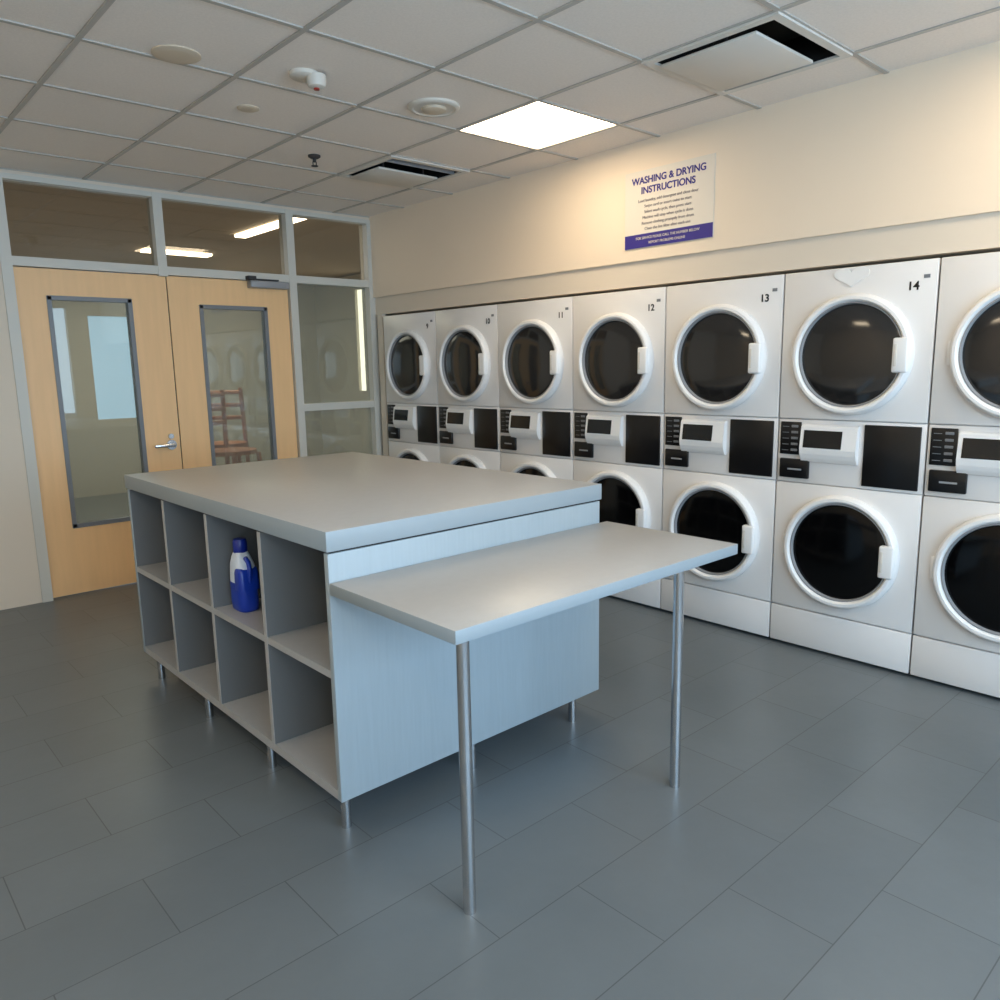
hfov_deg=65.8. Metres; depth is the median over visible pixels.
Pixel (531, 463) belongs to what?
washer
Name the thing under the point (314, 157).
sprinkler head
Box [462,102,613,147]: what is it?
lens
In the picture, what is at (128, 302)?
window frame
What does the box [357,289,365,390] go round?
window
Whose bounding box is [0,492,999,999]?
floor
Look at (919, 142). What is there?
wall
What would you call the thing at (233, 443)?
bar chair
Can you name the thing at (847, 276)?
magnet
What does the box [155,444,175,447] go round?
lever
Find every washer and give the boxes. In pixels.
[383,311,439,462]
[389,441,439,462]
[435,305,500,470]
[440,446,500,470]
[498,297,575,479]
[500,452,573,479]
[573,287,666,607]
[661,274,785,636]
[770,258,941,673]
[910,252,999,697]
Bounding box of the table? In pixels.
[330,521,737,914]
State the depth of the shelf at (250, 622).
2.88 m
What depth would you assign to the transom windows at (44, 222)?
6.97 m
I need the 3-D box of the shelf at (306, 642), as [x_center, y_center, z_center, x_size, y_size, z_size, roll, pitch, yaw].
[-0.435,0.469,2.701,0.599,0.024,0.423,-10,13,-41]
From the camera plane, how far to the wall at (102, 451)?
9.86 m
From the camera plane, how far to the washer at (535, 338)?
5.03 m
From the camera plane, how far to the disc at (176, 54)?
2.94 m
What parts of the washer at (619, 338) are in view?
dryer door trim, dryer door glass, kick panel, dryer door handle, card reader panel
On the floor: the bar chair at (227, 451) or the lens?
the bar chair at (227, 451)
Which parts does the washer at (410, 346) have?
dryer door trim, dryer door glass, dryer door handle, card reader panel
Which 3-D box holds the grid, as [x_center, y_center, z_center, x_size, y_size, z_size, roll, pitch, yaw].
[-0.485,-1.520,1.795,5.266,0.006,7.446,-10,13,-41]
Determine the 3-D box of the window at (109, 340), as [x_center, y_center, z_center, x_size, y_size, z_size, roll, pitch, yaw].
[-4.572,-1.585,9.278,0.600,1.200,0.020,-10,13,-41]
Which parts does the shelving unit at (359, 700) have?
panel, leg, leg, panel, leg, leg, panel, shadow rail, leg, leg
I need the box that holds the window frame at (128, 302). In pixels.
[46,295,148,527]
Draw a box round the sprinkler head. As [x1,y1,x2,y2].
[308,154,320,166]
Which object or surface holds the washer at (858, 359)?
on the floor
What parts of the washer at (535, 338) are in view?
dryer door trim, dryer door glass, dryer door handle, card reader panel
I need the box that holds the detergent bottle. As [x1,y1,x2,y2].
[230,537,259,612]
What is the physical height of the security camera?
0.066 m
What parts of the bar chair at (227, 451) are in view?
rail, rail, rail, leg, leg, seat, leg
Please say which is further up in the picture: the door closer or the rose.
the door closer
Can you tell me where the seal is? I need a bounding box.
[165,277,182,468]
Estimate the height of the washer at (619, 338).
1.852 m
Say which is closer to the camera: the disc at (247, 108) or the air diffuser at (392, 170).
the disc at (247, 108)
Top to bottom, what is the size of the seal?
2.075 m
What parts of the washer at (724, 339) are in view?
kick panel, dryer door trim, dryer door glass, card reader panel, dryer door handle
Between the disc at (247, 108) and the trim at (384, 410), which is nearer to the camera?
the disc at (247, 108)
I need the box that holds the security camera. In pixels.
[289,68,325,90]
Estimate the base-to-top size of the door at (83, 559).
2.075 m
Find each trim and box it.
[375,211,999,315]
[377,314,389,455]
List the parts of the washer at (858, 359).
kick panel, dryer door trim, dryer door glass, card reader panel, dryer door handle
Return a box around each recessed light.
[140,248,211,257]
[235,217,305,237]
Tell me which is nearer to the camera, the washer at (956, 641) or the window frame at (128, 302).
the washer at (956, 641)
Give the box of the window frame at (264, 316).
[199,304,277,465]
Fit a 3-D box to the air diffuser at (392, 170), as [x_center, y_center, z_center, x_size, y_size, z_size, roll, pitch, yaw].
[-0.602,-2.091,4.809,0.590,0.154,0.590,-10,13,-41]
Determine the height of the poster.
0.410 m
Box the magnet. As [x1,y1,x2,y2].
[834,267,869,286]
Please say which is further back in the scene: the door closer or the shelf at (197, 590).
the door closer
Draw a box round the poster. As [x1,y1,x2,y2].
[625,153,715,250]
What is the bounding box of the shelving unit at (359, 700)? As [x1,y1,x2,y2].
[124,452,601,828]
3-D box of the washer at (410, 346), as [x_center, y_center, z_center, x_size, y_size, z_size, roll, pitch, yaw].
[-0.462,-0.573,6.366,0.758,1.852,0.682,-10,13,-41]
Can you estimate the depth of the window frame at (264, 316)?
5.76 m
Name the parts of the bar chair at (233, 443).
rail, rail, rail, seat, leg, leg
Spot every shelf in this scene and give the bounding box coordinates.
[137,562,168,588]
[171,578,211,612]
[214,598,264,641]
[268,622,330,677]
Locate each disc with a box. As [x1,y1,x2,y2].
[151,44,200,63]
[237,104,258,112]
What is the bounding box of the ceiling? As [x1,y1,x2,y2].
[0,0,999,216]
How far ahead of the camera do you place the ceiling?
3.24 m
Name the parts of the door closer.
arm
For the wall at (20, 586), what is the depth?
4.79 m
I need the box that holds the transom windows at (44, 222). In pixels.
[3,182,360,277]
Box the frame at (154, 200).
[0,172,382,602]
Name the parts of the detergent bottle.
handle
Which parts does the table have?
leg, leg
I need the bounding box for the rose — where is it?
[166,440,176,449]
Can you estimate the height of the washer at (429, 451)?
0.634 m
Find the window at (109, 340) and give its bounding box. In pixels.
[87,316,135,419]
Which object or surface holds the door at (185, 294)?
attached to the wall at (20, 586)
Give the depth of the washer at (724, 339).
4.07 m
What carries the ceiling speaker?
attached to the ceiling
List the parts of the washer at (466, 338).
dryer door trim, dryer door glass, dryer door handle, card reader panel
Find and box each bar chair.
[210,388,249,462]
[210,390,261,464]
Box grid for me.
[0,0,999,217]
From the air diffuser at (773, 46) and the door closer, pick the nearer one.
the air diffuser at (773, 46)
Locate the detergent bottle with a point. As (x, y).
(244, 578)
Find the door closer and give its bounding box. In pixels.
[245,275,288,289]
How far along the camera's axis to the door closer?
5.66 m
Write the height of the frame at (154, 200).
2.617 m
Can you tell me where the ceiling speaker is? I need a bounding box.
[408,97,459,116]
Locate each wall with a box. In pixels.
[0,169,368,609]
[52,285,323,497]
[314,274,368,454]
[369,41,999,297]
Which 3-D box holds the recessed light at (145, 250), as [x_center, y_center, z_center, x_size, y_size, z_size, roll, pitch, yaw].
[-3.318,-2.537,7.938,0.670,0.023,0.150,-10,13,-41]
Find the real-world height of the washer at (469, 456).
0.634 m
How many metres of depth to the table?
2.28 m
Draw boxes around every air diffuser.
[338,155,469,188]
[641,11,852,95]

